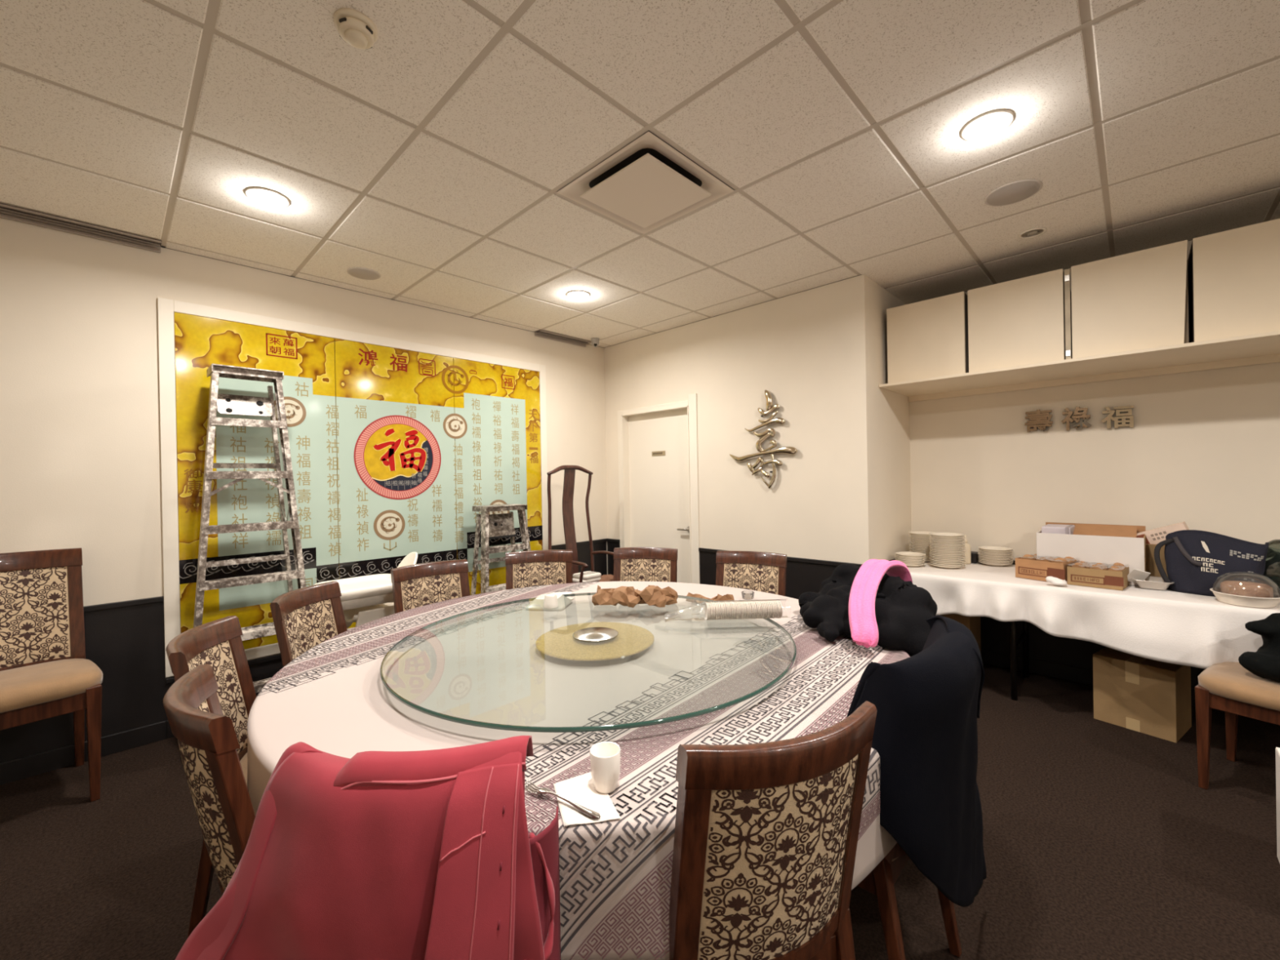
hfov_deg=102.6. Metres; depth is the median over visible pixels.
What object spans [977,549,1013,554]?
plate
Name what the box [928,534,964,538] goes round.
plate
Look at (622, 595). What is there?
crumpled paper
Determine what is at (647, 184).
ceiling vent
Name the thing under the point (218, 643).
dining chair
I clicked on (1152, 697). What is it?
cardboard box
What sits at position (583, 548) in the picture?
trim
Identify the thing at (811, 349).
wall
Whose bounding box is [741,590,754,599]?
cup
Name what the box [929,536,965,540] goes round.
plate
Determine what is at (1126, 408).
sign
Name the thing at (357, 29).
smoke detector
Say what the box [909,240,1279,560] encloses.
wall
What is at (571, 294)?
diffuser
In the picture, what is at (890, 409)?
wall
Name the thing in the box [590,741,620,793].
cup
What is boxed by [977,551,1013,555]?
plate
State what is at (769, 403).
sign
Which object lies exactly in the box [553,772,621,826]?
napkin
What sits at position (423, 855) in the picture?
jacket
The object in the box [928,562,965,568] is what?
plate
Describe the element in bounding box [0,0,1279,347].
ceiling
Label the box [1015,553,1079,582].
carton
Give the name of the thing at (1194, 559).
tote bag
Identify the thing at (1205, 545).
print
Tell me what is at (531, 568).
dining chair
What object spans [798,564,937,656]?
coat
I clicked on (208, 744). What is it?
dining chair
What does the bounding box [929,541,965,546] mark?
plate
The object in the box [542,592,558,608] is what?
cup
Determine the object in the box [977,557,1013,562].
plate
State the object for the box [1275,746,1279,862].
cardboard box
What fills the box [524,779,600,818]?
fork
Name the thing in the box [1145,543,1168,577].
carton
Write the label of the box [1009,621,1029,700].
buffet table
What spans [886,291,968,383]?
upper cabinet
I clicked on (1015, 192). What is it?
ceiling speaker
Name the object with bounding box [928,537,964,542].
plate
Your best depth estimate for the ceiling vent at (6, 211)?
2.58 m
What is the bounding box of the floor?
[0,663,1279,959]
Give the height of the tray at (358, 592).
0.111 m
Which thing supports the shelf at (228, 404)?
attached to the stepladder at (228, 404)
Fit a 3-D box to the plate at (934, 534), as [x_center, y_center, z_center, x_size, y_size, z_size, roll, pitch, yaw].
[2.092,0.378,3.503,0.212,0.021,0.212,-1,0,43]
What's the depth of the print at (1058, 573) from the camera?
2.97 m
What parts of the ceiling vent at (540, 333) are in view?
blade, blade, blade, frame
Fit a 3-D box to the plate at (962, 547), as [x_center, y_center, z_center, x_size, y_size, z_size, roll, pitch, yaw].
[2.095,0.458,3.500,0.212,0.021,0.212,-1,0,-19]
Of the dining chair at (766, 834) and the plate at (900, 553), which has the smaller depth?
the dining chair at (766, 834)
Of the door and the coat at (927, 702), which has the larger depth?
the door
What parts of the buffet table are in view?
leg, leg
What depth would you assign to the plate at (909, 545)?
3.71 m
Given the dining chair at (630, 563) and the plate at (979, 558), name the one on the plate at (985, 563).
the plate at (979, 558)
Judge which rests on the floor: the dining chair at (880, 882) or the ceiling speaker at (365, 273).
the dining chair at (880, 882)
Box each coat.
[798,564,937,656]
[846,615,986,906]
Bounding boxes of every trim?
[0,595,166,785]
[165,653,283,738]
[551,538,607,575]
[607,537,620,575]
[617,393,699,583]
[698,547,862,599]
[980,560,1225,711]
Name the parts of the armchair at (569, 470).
post, yoke rail, arm, arm post, post, arm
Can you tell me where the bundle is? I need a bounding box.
[598,574,613,582]
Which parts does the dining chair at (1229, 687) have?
leg, leg, seat, apron rail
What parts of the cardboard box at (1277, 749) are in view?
panel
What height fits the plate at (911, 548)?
0.021 m
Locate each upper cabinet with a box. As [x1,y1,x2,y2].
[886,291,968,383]
[967,268,1072,372]
[1071,240,1188,358]
[1187,218,1279,342]
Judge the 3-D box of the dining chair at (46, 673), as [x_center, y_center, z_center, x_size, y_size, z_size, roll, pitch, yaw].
[-2.777,0.887,2.270,0.592,1.088,0.520,-1,0,37]
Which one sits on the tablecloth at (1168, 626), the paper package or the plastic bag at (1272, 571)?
the plastic bag at (1272, 571)
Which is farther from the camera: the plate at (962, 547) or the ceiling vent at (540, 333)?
the ceiling vent at (540, 333)
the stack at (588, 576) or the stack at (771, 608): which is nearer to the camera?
the stack at (771, 608)
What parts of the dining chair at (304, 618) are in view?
rail, backrest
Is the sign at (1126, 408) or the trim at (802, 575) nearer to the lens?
the sign at (1126, 408)
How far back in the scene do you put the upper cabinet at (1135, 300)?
2.73 m
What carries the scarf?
on the coat at (903, 608)
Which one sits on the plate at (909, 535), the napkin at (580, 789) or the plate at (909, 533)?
the plate at (909, 533)
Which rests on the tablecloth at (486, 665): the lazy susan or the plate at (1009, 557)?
the lazy susan
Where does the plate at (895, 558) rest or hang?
on the plate at (896, 560)
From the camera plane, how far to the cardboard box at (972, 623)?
3.34 m
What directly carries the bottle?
on the tablecloth at (1168, 626)
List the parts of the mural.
glass panel, glass panel, glass panel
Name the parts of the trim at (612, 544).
cap rail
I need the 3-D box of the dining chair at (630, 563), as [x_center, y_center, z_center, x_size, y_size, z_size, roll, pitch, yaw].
[-0.005,0.915,3.164,0.464,0.926,0.592,-1,0,13]
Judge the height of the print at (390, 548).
0.079 m
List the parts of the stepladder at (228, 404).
rail, rail, rail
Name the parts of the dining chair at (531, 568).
rail, backrest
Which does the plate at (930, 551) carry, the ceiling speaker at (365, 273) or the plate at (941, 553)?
the plate at (941, 553)
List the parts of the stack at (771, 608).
foam dish, foam dish, foam dish, foam dish, foam dish, foam dish, foam dish, foam dish, foam dish, foam dish, foam dish, foam dish, foam dish, foam dish, foam dish, foam dish, foam dish, foam dish, foam dish, foam dish, foam dish, foam dish, foam dish, foam dish, foam dish, foam dish, foam dish, foam dish, foam dish, foam dish, foam dish, foam dish, foam dish, foam dish, foam dish, foam dish, foam dish, foam dish, foam dish, foam dish, foam dish, foam dish, foam dish, foam dish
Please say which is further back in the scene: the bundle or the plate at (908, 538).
the bundle
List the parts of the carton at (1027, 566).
panel, panel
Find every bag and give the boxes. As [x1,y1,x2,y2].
[692,600,729,612]
[1154,529,1268,596]
[1262,538,1279,588]
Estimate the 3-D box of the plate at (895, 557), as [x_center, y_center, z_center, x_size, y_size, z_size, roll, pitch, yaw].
[1.890,0.555,3.589,0.188,0.021,0.188,-1,0,15]
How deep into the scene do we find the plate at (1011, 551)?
3.49 m
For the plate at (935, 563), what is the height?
0.021 m
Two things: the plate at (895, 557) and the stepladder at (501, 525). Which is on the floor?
the stepladder at (501, 525)
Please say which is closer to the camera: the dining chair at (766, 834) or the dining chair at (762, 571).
the dining chair at (766, 834)
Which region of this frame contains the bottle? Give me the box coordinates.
[964,534,971,564]
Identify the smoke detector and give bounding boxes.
[333,8,377,49]
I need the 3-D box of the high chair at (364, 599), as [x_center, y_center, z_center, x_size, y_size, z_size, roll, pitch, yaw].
[-1.620,0.936,3.117,0.503,0.939,0.572,-1,0,44]
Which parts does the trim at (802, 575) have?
cap rail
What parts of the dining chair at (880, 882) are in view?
apron rail, leg, rail, apron rail, leg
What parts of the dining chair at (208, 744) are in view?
rail, backrest, rail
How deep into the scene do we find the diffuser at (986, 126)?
1.96 m
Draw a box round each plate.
[894,555,924,559]
[894,558,925,563]
[895,551,925,556]
[895,553,925,558]
[895,556,925,561]
[896,560,924,564]
[905,562,925,566]
[908,531,933,535]
[908,536,929,540]
[908,537,929,542]
[908,541,929,545]
[908,542,929,546]
[908,543,929,548]
[908,545,929,550]
[908,546,930,551]
[909,533,929,537]
[909,534,930,538]
[909,539,929,543]
[909,548,929,553]
[928,532,964,537]
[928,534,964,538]
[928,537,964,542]
[928,539,965,544]
[928,542,964,547]
[928,544,965,549]
[928,552,964,558]
[928,557,965,563]
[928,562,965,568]
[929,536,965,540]
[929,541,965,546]
[929,546,965,551]
[929,547,965,552]
[929,549,965,554]
[929,551,965,555]
[929,554,965,559]
[929,555,965,561]
[929,559,966,564]
[929,560,965,566]
[977,546,1013,551]
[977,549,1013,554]
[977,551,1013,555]
[977,552,1013,557]
[977,554,1013,559]
[977,555,1013,560]
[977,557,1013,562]
[977,558,1013,564]
[977,560,1013,566]
[978,548,1013,553]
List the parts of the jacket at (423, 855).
panel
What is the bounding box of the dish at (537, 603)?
[524,594,572,610]
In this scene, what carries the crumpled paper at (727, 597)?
on the tablecloth at (486, 665)
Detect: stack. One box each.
[572,571,600,582]
[664,599,788,622]
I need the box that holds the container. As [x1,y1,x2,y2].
[1209,571,1279,608]
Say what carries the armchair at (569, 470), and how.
on the floor
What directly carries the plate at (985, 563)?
on the tablecloth at (1168, 626)
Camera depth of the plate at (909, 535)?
3.72 m
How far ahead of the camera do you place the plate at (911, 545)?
3.71 m
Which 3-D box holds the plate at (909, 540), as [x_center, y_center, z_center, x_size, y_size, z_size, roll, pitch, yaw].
[2.093,0.455,3.776,0.200,0.021,0.200,-1,0,22]
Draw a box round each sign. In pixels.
[729,389,797,488]
[1024,409,1053,431]
[1061,406,1091,430]
[1101,405,1133,428]
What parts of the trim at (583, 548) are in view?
cap rail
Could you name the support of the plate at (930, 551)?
on the plate at (932, 554)
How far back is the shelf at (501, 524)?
4.13 m
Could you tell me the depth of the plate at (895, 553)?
3.51 m
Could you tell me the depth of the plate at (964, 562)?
3.43 m
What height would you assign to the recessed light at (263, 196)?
0.009 m
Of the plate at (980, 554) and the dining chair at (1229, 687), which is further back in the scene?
the plate at (980, 554)
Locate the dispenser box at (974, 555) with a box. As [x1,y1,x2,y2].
[970,551,978,563]
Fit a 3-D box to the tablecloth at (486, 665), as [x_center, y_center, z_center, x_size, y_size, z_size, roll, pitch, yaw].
[-0.152,0.768,2.064,2.270,0.275,2.271,-1,0,-40]
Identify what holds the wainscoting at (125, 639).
attached to the wall at (80, 443)
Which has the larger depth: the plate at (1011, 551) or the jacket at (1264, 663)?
the plate at (1011, 551)
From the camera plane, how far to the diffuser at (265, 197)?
2.36 m
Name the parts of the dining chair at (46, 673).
backrest, rail, rail, apron rail, seat, leg, leg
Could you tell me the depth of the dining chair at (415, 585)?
2.90 m
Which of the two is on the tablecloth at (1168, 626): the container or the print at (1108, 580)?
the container
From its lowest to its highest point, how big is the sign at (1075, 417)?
0.150 m
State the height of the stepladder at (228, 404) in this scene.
2.039 m
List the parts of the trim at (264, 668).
board, cap rail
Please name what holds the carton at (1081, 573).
on the tablecloth at (1168, 626)
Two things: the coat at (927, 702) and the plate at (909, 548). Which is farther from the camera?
the plate at (909, 548)
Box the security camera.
[591,337,599,347]
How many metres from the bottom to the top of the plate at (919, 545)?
0.021 m
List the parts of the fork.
handle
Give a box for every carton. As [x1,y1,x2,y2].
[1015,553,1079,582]
[1036,522,1146,586]
[1066,560,1128,590]
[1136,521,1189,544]
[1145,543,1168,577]
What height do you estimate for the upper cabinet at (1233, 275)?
0.530 m
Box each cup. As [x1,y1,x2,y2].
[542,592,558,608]
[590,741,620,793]
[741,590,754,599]
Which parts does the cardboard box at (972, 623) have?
panel, panel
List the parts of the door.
sign plate, handle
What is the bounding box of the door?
[628,408,690,582]
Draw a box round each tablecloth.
[246,581,910,959]
[906,561,1279,668]
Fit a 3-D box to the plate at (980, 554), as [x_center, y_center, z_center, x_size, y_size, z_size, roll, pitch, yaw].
[2.460,0.524,3.558,0.200,0.021,0.200,-1,0,-36]
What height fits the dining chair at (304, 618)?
0.926 m
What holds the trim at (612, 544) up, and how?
attached to the wall at (811, 349)
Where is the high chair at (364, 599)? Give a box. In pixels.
[313,551,417,628]
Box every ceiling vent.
[0,203,161,253]
[534,329,591,346]
[556,131,734,234]
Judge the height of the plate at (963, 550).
0.021 m
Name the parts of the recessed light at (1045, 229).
bulb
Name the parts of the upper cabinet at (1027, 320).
panel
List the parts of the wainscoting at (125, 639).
board, cap rail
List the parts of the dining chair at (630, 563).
rail, backrest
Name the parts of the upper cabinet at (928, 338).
panel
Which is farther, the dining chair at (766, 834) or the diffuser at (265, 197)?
the diffuser at (265, 197)
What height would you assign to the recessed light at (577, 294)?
0.009 m
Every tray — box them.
[313,573,393,610]
[1127,568,1173,590]
[1209,587,1279,608]
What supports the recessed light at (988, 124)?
in the ceiling
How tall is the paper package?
0.072 m
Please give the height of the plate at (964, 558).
0.021 m
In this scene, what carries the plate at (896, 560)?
on the plate at (924, 563)
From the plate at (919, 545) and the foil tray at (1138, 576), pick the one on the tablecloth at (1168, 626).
the foil tray at (1138, 576)
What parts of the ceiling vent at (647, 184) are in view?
plate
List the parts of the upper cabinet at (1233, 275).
panel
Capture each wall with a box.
[0,217,607,678]
[604,274,874,564]
[869,278,911,560]
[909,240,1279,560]
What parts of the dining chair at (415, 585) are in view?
rail, backrest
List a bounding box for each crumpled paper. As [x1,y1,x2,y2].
[591,585,642,607]
[634,585,678,607]
[685,592,733,603]
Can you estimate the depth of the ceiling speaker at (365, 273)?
3.23 m
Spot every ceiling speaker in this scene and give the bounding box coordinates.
[346,266,380,279]
[984,178,1042,206]
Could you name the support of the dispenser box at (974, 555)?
on the tablecloth at (1168, 626)
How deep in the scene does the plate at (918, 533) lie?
3.83 m
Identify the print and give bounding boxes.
[383,539,396,551]
[1017,566,1065,579]
[1071,573,1124,586]
[1200,541,1209,552]
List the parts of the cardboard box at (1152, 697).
panel, panel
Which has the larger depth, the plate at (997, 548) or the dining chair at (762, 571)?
the plate at (997, 548)
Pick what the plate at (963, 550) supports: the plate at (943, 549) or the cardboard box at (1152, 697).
the plate at (943, 549)
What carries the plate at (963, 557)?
on the plate at (964, 558)
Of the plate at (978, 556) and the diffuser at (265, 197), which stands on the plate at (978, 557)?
the plate at (978, 556)
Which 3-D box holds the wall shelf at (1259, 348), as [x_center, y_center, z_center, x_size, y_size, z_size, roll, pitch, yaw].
[2.878,-0.653,2.853,2.742,0.060,0.668,-1,0,44]
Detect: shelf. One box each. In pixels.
[217,393,272,417]
[480,513,515,537]
[879,330,1279,402]
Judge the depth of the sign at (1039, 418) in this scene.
3.47 m
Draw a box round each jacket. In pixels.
[174,735,560,959]
[1238,613,1279,682]
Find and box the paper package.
[1041,524,1075,534]
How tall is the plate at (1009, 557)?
0.021 m
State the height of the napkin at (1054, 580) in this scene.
0.051 m
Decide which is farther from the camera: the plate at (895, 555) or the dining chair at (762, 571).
the plate at (895, 555)
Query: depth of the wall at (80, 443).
2.71 m
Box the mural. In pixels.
[157,297,548,677]
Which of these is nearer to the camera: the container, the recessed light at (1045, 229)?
the container
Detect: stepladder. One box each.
[180,363,306,759]
[471,503,530,595]
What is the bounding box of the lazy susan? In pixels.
[379,592,796,733]
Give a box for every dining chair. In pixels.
[0,547,102,801]
[162,663,255,895]
[165,615,256,938]
[270,581,347,666]
[390,559,470,613]
[505,550,572,589]
[613,546,677,582]
[668,700,876,959]
[715,551,786,595]
[857,843,961,959]
[1195,662,1279,789]
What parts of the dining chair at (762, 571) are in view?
backrest, rail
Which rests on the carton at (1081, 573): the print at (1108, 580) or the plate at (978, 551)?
the print at (1108, 580)
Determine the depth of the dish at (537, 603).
2.52 m
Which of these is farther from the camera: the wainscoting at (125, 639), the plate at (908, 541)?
the plate at (908, 541)
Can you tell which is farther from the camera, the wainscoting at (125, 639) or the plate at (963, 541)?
the plate at (963, 541)
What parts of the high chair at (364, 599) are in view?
panel, panel, seat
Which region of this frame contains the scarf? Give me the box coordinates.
[848,559,912,648]
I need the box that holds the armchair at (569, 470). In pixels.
[546,465,613,582]
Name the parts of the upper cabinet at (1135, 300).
panel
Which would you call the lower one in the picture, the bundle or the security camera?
the bundle
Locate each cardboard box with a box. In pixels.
[939,613,981,654]
[1093,646,1191,742]
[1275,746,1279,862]
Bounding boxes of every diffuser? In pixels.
[249,190,285,205]
[568,291,587,297]
[965,114,1008,137]
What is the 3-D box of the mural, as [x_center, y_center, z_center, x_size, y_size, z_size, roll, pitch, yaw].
[-1.738,0.023,3.743,0.020,2.088,2.567,-1,0,44]
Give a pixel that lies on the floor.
(1102, 840)
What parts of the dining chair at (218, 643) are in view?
leg, rail, backrest, rail, seat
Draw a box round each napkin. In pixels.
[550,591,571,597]
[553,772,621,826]
[1045,576,1067,586]
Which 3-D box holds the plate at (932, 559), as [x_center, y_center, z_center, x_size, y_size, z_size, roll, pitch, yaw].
[2.096,0.549,3.503,0.212,0.021,0.212,-1,0,-32]
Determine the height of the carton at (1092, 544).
0.306 m
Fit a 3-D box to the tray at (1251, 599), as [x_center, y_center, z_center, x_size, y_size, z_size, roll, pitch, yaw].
[2.861,0.557,2.421,0.228,0.050,0.228,-1,0,44]
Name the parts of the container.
dome lid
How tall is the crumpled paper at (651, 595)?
0.087 m
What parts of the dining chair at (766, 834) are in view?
rail, backrest, rail, apron rail, leg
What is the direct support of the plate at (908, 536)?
on the plate at (908, 538)
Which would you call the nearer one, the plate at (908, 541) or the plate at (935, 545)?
the plate at (935, 545)
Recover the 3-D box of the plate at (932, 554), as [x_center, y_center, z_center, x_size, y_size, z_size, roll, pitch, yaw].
[2.096,0.515,3.505,0.212,0.021,0.212,-1,0,-16]
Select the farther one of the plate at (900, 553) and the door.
the door
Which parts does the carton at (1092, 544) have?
panel, panel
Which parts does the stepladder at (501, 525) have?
rail, rail, rail, rail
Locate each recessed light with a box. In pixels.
[244,186,290,208]
[566,289,590,299]
[960,109,1014,141]
[1017,227,1047,239]
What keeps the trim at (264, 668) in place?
attached to the wall at (80, 443)
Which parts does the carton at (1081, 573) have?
panel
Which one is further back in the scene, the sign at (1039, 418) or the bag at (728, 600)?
the sign at (1039, 418)
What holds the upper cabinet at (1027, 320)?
on the wall shelf at (1259, 348)
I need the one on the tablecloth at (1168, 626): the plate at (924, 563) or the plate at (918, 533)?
the plate at (924, 563)
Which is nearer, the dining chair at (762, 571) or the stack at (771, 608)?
the stack at (771, 608)

